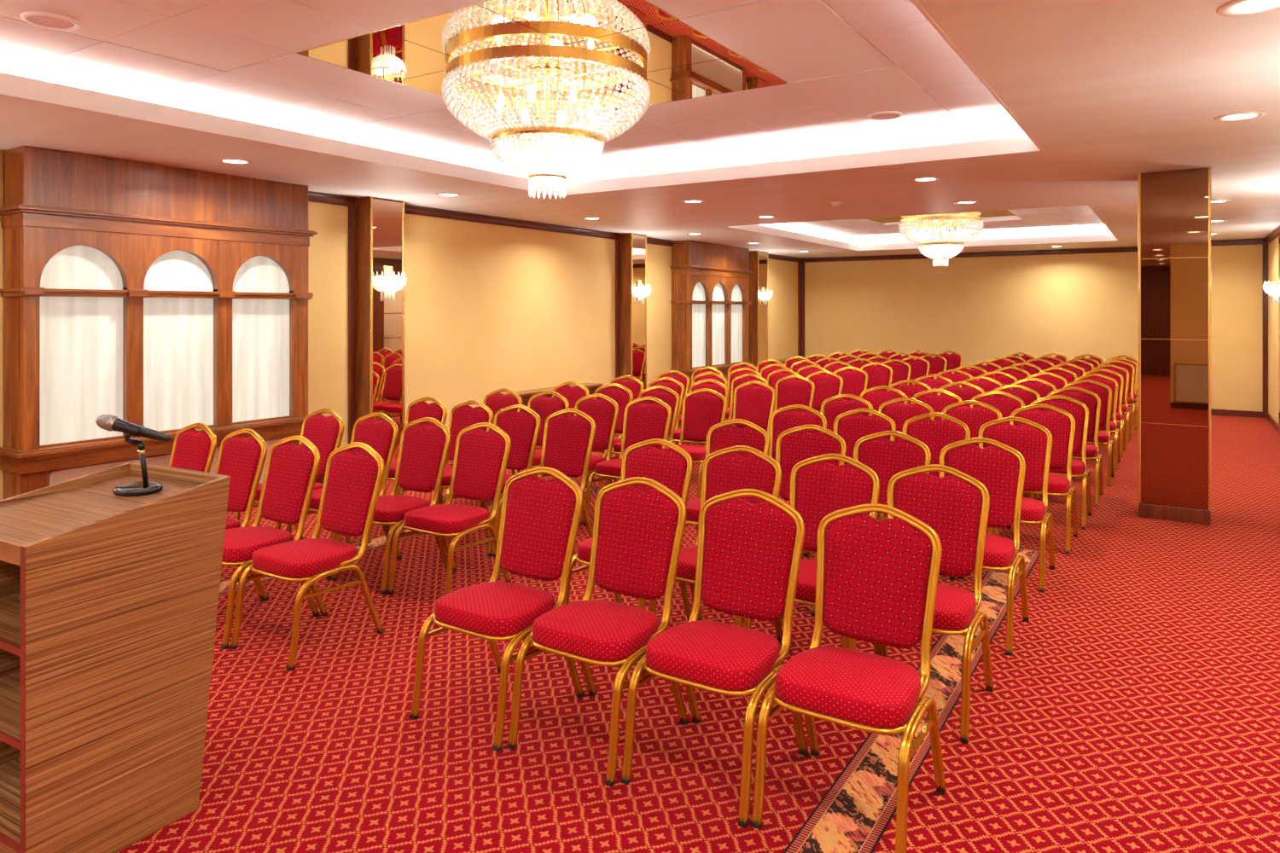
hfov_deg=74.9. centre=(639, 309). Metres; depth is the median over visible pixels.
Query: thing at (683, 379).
banquet chair
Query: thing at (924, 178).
recessed light
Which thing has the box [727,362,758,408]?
banquet chair
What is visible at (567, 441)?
banquet chair
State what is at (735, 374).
banquet chair
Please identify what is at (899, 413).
banquet chair
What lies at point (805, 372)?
banquet chair
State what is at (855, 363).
banquet chair
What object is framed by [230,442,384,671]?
banquet chair
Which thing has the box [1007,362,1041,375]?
banquet chair
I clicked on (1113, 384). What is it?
banquet chair
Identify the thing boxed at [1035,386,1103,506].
banquet chair
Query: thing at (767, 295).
wall sconce
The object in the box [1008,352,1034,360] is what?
banquet chair
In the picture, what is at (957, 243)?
chandelier
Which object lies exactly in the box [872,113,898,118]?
grille
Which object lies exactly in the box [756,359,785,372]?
banquet chair
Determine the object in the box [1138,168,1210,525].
column
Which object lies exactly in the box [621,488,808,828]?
banquet chair
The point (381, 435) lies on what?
banquet chair
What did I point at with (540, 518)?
banquet chair
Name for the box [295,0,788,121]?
mirror
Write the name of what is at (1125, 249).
trim
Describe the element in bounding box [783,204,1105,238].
ceiling
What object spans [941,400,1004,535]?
banquet chair
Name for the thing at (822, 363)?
banquet chair
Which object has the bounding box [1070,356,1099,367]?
banquet chair
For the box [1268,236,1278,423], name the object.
wall
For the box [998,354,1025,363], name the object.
banquet chair
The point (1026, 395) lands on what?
banquet chair
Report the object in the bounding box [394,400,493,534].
banquet chair
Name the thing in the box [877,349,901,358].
banquet chair
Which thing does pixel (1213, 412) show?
baseboard
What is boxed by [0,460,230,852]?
lectern
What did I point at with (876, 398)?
banquet chair
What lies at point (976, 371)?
banquet chair
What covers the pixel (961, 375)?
banquet chair
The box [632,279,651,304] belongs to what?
wall sconce
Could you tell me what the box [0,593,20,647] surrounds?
shelf
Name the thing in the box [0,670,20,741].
shelf
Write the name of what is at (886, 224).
ceiling speaker
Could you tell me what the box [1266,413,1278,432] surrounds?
baseboard
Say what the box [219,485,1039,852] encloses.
carpet border
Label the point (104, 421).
grille
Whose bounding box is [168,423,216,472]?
banquet chair
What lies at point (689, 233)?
recessed light
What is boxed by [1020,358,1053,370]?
banquet chair
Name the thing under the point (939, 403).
banquet chair
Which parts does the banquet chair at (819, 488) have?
leg, seat frame, seat, backrest, frame, leg, leg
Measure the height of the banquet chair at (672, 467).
0.907 m
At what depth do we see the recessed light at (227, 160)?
5.84 m
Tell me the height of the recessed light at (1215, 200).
0.010 m
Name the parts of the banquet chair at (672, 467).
leg, seat frame, seat, leg, leg, backrest, frame, leg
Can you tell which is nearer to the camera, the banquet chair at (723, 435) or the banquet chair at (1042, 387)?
the banquet chair at (723, 435)
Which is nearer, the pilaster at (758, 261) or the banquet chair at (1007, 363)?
the banquet chair at (1007, 363)
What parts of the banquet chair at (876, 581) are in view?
leg, leg, seat, seat frame, frame, backrest, leg, leg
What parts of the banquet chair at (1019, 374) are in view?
frame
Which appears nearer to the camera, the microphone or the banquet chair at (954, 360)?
the microphone
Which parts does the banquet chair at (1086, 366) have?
backrest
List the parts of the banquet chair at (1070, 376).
backrest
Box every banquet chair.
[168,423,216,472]
[215,428,267,599]
[221,435,319,649]
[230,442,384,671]
[235,408,344,541]
[285,412,398,580]
[330,417,450,594]
[386,422,511,595]
[387,396,447,526]
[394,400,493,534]
[409,466,584,752]
[440,404,541,556]
[441,388,522,507]
[486,390,569,506]
[491,408,595,557]
[507,477,688,787]
[516,381,589,481]
[535,393,618,525]
[564,438,692,622]
[583,396,671,525]
[589,383,633,493]
[604,385,680,487]
[605,375,644,458]
[618,377,684,456]
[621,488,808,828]
[649,445,782,642]
[656,370,689,444]
[666,388,727,499]
[667,378,728,446]
[674,372,727,444]
[680,366,723,446]
[685,418,770,535]
[724,367,761,419]
[724,373,768,428]
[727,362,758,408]
[732,381,775,434]
[743,453,880,656]
[751,503,946,852]
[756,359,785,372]
[759,364,790,411]
[763,375,814,431]
[766,369,799,412]
[768,404,826,556]
[775,424,846,616]
[784,355,810,369]
[790,360,819,372]
[797,365,829,413]
[803,408,896,556]
[805,354,831,362]
[806,370,843,411]
[815,357,842,367]
[820,394,872,432]
[823,361,855,372]
[827,351,852,360]
[833,366,867,401]
[837,354,863,363]
[847,358,876,368]
[848,465,993,744]
[849,349,872,356]
[853,430,930,521]
[857,352,882,361]
[859,385,907,415]
[860,362,892,392]
[867,355,893,366]
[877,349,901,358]
[878,397,934,441]
[878,413,970,580]
[882,359,911,384]
[887,379,932,404]
[889,353,915,363]
[901,356,930,385]
[907,350,931,360]
[911,389,962,421]
[912,374,953,395]
[920,354,947,379]
[934,369,972,386]
[936,350,962,372]
[937,381,984,407]
[937,437,1029,656]
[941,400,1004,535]
[951,365,987,377]
[958,417,1054,593]
[959,376,1002,393]
[967,361,1001,372]
[970,390,1025,497]
[977,371,1018,386]
[984,357,1016,367]
[990,384,1040,499]
[993,366,1029,380]
[994,403,1077,554]
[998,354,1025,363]
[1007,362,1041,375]
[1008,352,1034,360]
[1009,378,1056,398]
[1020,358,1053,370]
[1025,372,1067,389]
[1025,395,1091,529]
[1034,355,1063,366]
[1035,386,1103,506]
[1038,366,1076,383]
[1041,353,1068,362]
[1050,363,1085,378]
[1060,359,1093,372]
[1063,379,1114,486]
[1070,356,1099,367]
[1072,354,1103,364]
[1073,373,1120,470]
[1082,368,1125,457]
[1090,364,1130,446]
[1099,360,1136,434]
[1105,357,1138,428]
[1106,354,1138,399]
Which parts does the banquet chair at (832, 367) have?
backrest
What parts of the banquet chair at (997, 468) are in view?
backrest, frame, seat, seat frame, leg, leg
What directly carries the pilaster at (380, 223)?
attached to the wall at (489, 308)
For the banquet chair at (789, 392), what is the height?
0.909 m
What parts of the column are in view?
mirror panel, mirror panel, mirror panel, mirror panel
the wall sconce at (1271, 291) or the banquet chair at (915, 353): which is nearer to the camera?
the wall sconce at (1271, 291)
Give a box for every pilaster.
[355,196,404,459]
[618,232,646,389]
[748,250,767,366]
[1279,234,1279,436]
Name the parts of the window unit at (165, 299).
panel, post, post, sill, rail, cornice, post, post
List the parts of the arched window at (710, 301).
panel, post, post, rail, cornice, sill, post, post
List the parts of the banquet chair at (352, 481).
leg, seat, seat frame, leg, leg, frame, backrest, leg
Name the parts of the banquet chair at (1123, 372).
frame, backrest, seat, leg, leg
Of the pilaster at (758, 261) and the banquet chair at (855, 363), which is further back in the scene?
the pilaster at (758, 261)
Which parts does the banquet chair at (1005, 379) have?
backrest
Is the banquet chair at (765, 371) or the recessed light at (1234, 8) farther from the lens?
the banquet chair at (765, 371)
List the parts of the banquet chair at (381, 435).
leg, seat frame, seat, leg, leg, backrest, frame, leg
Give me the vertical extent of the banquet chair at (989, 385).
0.909 m
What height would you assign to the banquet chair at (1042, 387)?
0.909 m
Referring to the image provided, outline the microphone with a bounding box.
[95,414,170,442]
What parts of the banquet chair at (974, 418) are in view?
backrest, frame, leg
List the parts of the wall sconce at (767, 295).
plate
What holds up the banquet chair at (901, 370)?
on the floor
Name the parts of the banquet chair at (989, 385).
frame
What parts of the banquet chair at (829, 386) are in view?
frame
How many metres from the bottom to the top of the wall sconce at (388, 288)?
0.335 m
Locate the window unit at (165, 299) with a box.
[0,145,317,511]
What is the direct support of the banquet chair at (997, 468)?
on the floor
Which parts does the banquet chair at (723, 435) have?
seat frame, seat, backrest, frame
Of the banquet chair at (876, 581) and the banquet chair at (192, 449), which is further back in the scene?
the banquet chair at (192, 449)
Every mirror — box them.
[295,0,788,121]
[865,209,1023,226]
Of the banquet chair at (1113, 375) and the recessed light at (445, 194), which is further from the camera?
the banquet chair at (1113, 375)
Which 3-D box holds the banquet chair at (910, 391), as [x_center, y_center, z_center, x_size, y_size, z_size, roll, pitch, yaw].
[2.455,1.127,7.815,0.459,0.909,0.567,0,0,33]
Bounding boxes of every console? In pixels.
[501,383,602,412]
[768,357,802,364]
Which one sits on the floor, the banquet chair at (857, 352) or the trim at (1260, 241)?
the banquet chair at (857, 352)
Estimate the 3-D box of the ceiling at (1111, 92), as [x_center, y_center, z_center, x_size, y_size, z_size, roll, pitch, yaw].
[-0.289,-1.065,4.496,7.950,0.050,25.250,0,0,33]
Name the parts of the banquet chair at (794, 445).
backrest, frame, leg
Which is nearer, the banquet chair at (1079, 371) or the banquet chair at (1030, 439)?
the banquet chair at (1030, 439)
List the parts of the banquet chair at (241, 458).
seat, backrest, frame, leg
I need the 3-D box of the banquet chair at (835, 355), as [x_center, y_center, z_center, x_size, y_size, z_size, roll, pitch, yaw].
[3.080,1.127,13.190,0.459,0.909,0.567,0,0,33]
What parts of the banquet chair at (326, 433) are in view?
leg, leg, seat, leg, backrest, frame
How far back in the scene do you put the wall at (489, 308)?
9.34 m
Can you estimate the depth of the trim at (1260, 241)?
12.35 m
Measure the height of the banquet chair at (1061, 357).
0.909 m
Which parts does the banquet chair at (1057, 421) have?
leg, backrest, frame, seat frame, seat, leg, leg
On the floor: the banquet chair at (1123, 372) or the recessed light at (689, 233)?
the banquet chair at (1123, 372)
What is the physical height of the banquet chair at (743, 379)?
0.909 m
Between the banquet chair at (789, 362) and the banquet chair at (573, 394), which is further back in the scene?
the banquet chair at (789, 362)
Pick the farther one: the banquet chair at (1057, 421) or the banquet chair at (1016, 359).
the banquet chair at (1016, 359)
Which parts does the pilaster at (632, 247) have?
mirror panel, mirror panel, mirror panel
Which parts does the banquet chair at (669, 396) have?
leg, seat, backrest, frame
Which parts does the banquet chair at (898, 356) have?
frame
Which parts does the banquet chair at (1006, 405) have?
backrest, frame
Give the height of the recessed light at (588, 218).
0.010 m
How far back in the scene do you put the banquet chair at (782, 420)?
5.92 m
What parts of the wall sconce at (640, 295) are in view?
plate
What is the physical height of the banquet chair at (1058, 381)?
0.909 m
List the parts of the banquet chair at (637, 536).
leg, seat frame, leg, seat, leg, frame, backrest, leg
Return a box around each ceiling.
[0,0,1016,170]
[0,0,1279,258]
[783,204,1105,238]
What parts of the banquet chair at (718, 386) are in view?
seat, seat frame, backrest, frame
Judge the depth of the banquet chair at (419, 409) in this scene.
6.39 m
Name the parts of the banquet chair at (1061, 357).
backrest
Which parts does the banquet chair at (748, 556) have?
leg, leg, seat, seat frame, frame, backrest, leg, leg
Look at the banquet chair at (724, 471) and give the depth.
4.07 m
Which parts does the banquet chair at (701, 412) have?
seat, seat frame, leg, frame, backrest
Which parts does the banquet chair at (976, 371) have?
backrest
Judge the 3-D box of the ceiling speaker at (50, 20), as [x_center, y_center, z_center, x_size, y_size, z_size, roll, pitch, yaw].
[-2.584,-1.268,3.672,0.220,0.013,0.220,0,0,33]
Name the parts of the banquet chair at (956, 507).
leg, leg, backrest, frame, seat, seat frame, leg, leg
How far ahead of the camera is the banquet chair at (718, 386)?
8.02 m
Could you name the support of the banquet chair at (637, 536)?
on the floor
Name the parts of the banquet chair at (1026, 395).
backrest, frame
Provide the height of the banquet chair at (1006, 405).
0.907 m
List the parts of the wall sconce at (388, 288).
plate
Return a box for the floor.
[117,406,1279,852]
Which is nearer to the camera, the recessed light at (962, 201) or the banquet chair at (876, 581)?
the banquet chair at (876, 581)
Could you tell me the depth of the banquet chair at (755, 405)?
7.82 m
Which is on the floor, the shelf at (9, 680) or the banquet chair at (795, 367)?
the banquet chair at (795, 367)
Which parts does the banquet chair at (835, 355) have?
backrest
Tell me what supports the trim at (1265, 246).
attached to the wall at (1272, 246)
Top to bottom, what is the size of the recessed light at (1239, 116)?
0.010 m
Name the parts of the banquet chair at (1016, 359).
backrest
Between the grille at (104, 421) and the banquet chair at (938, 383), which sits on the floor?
the banquet chair at (938, 383)
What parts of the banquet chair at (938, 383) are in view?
frame, backrest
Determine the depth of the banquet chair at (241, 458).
4.62 m
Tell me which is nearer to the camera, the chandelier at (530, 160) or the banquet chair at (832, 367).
the chandelier at (530, 160)
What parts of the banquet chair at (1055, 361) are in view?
backrest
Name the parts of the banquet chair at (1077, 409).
backrest, frame, seat frame, seat, leg, leg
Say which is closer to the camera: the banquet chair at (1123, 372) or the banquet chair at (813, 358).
the banquet chair at (1123, 372)
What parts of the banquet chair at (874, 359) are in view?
backrest, frame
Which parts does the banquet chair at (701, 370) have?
backrest, frame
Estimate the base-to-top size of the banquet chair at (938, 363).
0.909 m
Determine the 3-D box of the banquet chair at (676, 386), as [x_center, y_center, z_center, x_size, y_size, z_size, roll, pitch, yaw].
[0.127,1.126,8.111,0.459,0.907,0.569,0,0,33]
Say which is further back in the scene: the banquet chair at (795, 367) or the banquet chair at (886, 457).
the banquet chair at (795, 367)
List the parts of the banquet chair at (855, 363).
backrest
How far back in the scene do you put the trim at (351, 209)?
7.75 m
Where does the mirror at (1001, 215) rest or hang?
attached to the ceiling at (1073, 217)
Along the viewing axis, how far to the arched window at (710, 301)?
13.04 m
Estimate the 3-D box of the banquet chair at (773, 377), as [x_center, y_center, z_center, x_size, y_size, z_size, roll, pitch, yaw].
[1.501,1.127,9.247,0.459,0.909,0.567,0,0,33]
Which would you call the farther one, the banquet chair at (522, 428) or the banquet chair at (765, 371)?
the banquet chair at (765, 371)
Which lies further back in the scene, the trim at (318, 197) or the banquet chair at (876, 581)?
the trim at (318, 197)
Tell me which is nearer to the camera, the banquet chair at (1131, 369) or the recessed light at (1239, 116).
the recessed light at (1239, 116)
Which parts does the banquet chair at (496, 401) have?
leg, backrest, frame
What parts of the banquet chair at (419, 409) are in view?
seat, leg, backrest, frame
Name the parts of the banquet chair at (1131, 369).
frame, backrest, seat, leg, leg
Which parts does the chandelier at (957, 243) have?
stem, frame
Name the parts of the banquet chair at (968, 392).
frame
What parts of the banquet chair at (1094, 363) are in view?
backrest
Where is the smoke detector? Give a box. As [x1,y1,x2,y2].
[829,201,840,207]
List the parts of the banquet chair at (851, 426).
backrest, frame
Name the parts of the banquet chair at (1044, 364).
backrest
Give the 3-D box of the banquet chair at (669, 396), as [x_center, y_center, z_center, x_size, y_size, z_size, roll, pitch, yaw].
[0.036,1.126,7.192,0.459,0.907,0.569,0,0,33]
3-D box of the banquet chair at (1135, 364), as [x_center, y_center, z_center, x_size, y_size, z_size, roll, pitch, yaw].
[6.569,1.127,11.454,0.459,0.909,0.567,0,0,33]
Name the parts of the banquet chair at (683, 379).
backrest, frame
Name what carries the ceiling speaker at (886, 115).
attached to the ceiling at (842, 62)
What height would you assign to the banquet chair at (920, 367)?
0.909 m
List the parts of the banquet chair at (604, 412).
leg, backrest, frame, seat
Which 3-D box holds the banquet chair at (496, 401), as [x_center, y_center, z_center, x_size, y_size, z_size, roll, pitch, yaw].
[-1.299,1.126,6.922,0.459,0.907,0.569,0,0,33]
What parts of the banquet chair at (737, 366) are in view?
backrest, frame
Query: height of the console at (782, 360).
0.632 m
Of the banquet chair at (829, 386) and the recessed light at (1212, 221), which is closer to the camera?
the banquet chair at (829, 386)
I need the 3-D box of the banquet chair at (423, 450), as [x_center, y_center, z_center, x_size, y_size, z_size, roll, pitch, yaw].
[-1.462,1.126,4.999,0.459,0.907,0.569,0,0,33]
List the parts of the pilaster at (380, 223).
mirror panel, mirror panel, mirror panel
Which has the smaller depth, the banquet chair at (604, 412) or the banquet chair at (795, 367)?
the banquet chair at (604, 412)
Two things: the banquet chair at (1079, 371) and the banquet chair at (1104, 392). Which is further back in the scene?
the banquet chair at (1079, 371)
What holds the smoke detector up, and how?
attached to the ceiling at (1111, 92)
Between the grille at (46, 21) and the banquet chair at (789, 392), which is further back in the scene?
the banquet chair at (789, 392)
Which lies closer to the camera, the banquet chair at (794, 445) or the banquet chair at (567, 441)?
the banquet chair at (794, 445)
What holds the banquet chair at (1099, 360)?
on the floor
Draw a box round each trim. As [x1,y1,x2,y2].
[308,191,802,262]
[348,205,804,443]
[801,246,1138,262]
[1210,238,1265,245]
[1262,232,1279,435]
[1263,225,1279,244]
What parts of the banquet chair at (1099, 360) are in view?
backrest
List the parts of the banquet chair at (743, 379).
backrest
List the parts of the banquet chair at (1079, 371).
backrest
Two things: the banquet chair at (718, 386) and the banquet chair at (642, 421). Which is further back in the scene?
the banquet chair at (718, 386)
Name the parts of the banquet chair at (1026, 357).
backrest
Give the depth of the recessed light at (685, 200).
8.01 m
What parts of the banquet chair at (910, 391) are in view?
backrest, frame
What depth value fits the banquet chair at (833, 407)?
6.66 m
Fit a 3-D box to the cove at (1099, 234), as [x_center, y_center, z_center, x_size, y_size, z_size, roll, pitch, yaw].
[4.141,-1.164,11.521,4.400,0.252,5.520,0,0,33]
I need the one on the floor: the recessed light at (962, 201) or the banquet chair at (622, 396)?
the banquet chair at (622, 396)
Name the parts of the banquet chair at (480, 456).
leg, seat frame, seat, leg, leg, frame, backrest, leg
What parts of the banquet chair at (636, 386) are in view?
leg, backrest, frame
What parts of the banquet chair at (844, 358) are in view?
backrest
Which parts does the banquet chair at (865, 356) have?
backrest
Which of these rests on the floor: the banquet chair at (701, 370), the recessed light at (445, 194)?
the banquet chair at (701, 370)
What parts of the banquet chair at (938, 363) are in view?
frame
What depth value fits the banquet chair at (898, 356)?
13.04 m
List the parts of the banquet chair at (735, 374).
seat, backrest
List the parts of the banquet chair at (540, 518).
leg, seat frame, seat, leg, leg, frame, backrest, leg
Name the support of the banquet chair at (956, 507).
on the floor
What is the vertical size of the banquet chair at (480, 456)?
0.907 m
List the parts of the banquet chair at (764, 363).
backrest, frame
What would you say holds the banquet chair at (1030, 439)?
on the floor
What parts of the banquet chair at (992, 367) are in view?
backrest, frame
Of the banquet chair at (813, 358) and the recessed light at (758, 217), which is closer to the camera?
the recessed light at (758, 217)
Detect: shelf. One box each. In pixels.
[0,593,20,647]
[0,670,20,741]
[0,756,20,843]
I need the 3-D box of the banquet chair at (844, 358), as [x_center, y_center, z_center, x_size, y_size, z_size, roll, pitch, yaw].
[2.995,1.127,12.278,0.459,0.909,0.567,0,0,33]
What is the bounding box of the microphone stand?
[112,422,162,496]
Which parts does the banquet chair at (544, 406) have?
seat, backrest, frame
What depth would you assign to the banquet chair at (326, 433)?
5.58 m
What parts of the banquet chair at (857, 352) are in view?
backrest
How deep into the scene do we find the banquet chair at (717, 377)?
8.99 m
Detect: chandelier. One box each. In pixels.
[441,44,650,199]
[898,215,983,266]
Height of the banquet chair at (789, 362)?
0.909 m
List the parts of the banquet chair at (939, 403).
frame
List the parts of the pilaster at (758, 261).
mirror panel, mirror panel, mirror panel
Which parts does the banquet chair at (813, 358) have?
backrest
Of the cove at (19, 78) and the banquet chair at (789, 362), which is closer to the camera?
the cove at (19, 78)
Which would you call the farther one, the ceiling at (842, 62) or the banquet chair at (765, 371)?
the banquet chair at (765, 371)
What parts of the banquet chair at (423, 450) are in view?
leg, seat frame, leg, leg, seat, frame, backrest, leg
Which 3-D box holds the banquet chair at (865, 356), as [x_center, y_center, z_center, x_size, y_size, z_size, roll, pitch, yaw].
[3.489,1.127,12.963,0.459,0.909,0.567,0,0,33]
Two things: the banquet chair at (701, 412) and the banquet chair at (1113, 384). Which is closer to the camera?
the banquet chair at (701, 412)
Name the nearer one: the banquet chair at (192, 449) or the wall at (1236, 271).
the banquet chair at (192, 449)
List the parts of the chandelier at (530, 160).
bulb, bulb, stem, frame, bulb, bulb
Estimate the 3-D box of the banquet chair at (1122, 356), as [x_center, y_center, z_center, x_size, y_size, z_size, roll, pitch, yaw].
[6.973,1.127,12.102,0.459,0.909,0.567,0,0,33]
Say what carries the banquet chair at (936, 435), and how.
on the floor
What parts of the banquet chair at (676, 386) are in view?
backrest, frame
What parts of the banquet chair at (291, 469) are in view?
seat frame, leg, seat, leg, frame, backrest, leg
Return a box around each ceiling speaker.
[20,11,81,30]
[867,110,902,120]
[884,224,899,226]
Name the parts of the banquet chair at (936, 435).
leg, backrest, frame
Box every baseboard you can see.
[315,477,324,485]
[1210,408,1262,418]
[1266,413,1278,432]
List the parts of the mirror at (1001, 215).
mirror panel, mirror panel, mirror panel, mirror panel, mirror panel, mirror panel, mirror panel, mirror panel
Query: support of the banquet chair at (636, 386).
on the floor
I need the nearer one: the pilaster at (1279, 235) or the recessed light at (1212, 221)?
the recessed light at (1212, 221)
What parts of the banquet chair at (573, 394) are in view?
backrest, frame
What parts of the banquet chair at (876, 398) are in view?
frame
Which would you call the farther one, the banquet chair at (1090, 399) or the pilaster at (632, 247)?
the pilaster at (632, 247)
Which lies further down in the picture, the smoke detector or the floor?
the floor
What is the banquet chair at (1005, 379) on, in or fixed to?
on the floor
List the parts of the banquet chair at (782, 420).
backrest, frame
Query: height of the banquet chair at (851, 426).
0.907 m
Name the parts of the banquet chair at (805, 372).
backrest, frame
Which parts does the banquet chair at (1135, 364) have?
frame, backrest, seat, leg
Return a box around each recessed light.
[216,157,253,164]
[435,192,462,197]
[581,216,602,220]
[680,199,705,203]
[686,232,703,234]
[756,215,776,218]
[909,176,941,181]
[953,200,979,203]
[1210,199,1230,203]
[1210,220,1227,222]
[1213,110,1267,122]
[1216,0,1279,17]
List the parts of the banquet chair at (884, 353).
backrest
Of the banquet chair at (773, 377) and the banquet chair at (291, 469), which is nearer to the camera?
the banquet chair at (291, 469)
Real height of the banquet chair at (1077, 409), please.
0.907 m
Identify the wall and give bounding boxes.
[0,150,797,500]
[804,251,1138,398]
[1210,244,1262,411]
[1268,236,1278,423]
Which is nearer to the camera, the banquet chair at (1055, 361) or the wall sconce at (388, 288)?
the wall sconce at (388, 288)
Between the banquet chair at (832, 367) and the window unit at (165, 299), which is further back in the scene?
the banquet chair at (832, 367)
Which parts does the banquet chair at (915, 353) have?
frame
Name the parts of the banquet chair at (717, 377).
backrest, frame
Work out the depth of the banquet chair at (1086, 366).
11.26 m
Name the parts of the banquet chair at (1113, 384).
frame, backrest, seat, seat frame, leg, leg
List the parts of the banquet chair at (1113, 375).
frame, backrest, seat, leg, leg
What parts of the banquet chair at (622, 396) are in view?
leg, backrest, frame, seat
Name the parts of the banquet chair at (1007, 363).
backrest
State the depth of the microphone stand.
2.73 m
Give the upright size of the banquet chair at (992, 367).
0.909 m
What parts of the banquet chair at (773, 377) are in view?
frame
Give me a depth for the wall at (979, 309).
15.13 m
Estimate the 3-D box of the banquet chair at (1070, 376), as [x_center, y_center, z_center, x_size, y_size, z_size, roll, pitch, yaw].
[4.733,1.127,9.555,0.459,0.909,0.567,0,0,33]
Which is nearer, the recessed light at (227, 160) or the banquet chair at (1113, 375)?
the recessed light at (227, 160)
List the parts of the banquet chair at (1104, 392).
frame, backrest, seat, seat frame, leg, leg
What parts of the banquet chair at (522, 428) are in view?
leg, leg, leg, seat, backrest, frame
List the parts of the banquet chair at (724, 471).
leg, seat frame, seat, leg, leg, frame, backrest, leg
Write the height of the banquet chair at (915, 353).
0.909 m
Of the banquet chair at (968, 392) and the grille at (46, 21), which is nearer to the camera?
the grille at (46, 21)
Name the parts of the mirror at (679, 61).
mirror panel, mirror panel, mirror panel, mirror panel, mirror panel, mirror panel, mirror panel, mirror panel, mirror panel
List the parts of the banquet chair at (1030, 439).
backrest, frame, seat, seat frame, leg, leg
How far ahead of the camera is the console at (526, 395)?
9.83 m
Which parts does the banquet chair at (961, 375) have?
frame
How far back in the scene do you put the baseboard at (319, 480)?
7.46 m
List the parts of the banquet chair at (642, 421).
leg, seat frame, seat, frame, backrest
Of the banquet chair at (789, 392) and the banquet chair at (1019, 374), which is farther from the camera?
the banquet chair at (1019, 374)
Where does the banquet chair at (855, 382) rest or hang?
on the floor
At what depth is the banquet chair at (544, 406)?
6.86 m
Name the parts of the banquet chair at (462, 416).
leg, leg, seat frame, leg, seat, backrest, frame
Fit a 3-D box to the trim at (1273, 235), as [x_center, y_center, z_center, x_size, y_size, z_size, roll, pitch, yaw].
[4.718,-0.998,5.348,0.050,0.085,16.300,0,0,33]
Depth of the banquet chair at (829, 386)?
9.15 m
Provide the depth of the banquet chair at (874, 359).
12.17 m
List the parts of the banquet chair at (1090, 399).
leg, frame, backrest, seat, seat frame, leg, leg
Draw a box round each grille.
[27,15,75,28]
[95,414,112,430]
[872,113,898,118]
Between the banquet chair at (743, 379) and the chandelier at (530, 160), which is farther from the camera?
the banquet chair at (743, 379)
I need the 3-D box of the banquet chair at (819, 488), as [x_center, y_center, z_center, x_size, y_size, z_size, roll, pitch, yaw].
[0.771,1.126,3.674,0.459,0.907,0.569,0,0,33]
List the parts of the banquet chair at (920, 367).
frame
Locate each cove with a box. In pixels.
[0,0,1043,196]
[724,204,1118,250]
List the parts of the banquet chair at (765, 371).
frame, backrest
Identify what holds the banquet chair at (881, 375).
on the floor
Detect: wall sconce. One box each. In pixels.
[373,266,407,302]
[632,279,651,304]
[759,286,772,305]
[1262,276,1279,303]
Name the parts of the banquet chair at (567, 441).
leg, frame, backrest, leg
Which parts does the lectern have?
panel, panel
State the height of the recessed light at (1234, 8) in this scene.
0.010 m
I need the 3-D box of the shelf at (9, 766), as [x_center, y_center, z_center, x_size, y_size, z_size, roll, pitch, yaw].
[-1.759,1.448,2.577,0.520,0.020,0.478,0,0,30]
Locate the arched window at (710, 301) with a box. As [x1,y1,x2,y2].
[669,240,753,393]
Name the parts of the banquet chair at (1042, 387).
frame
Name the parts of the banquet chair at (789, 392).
backrest, frame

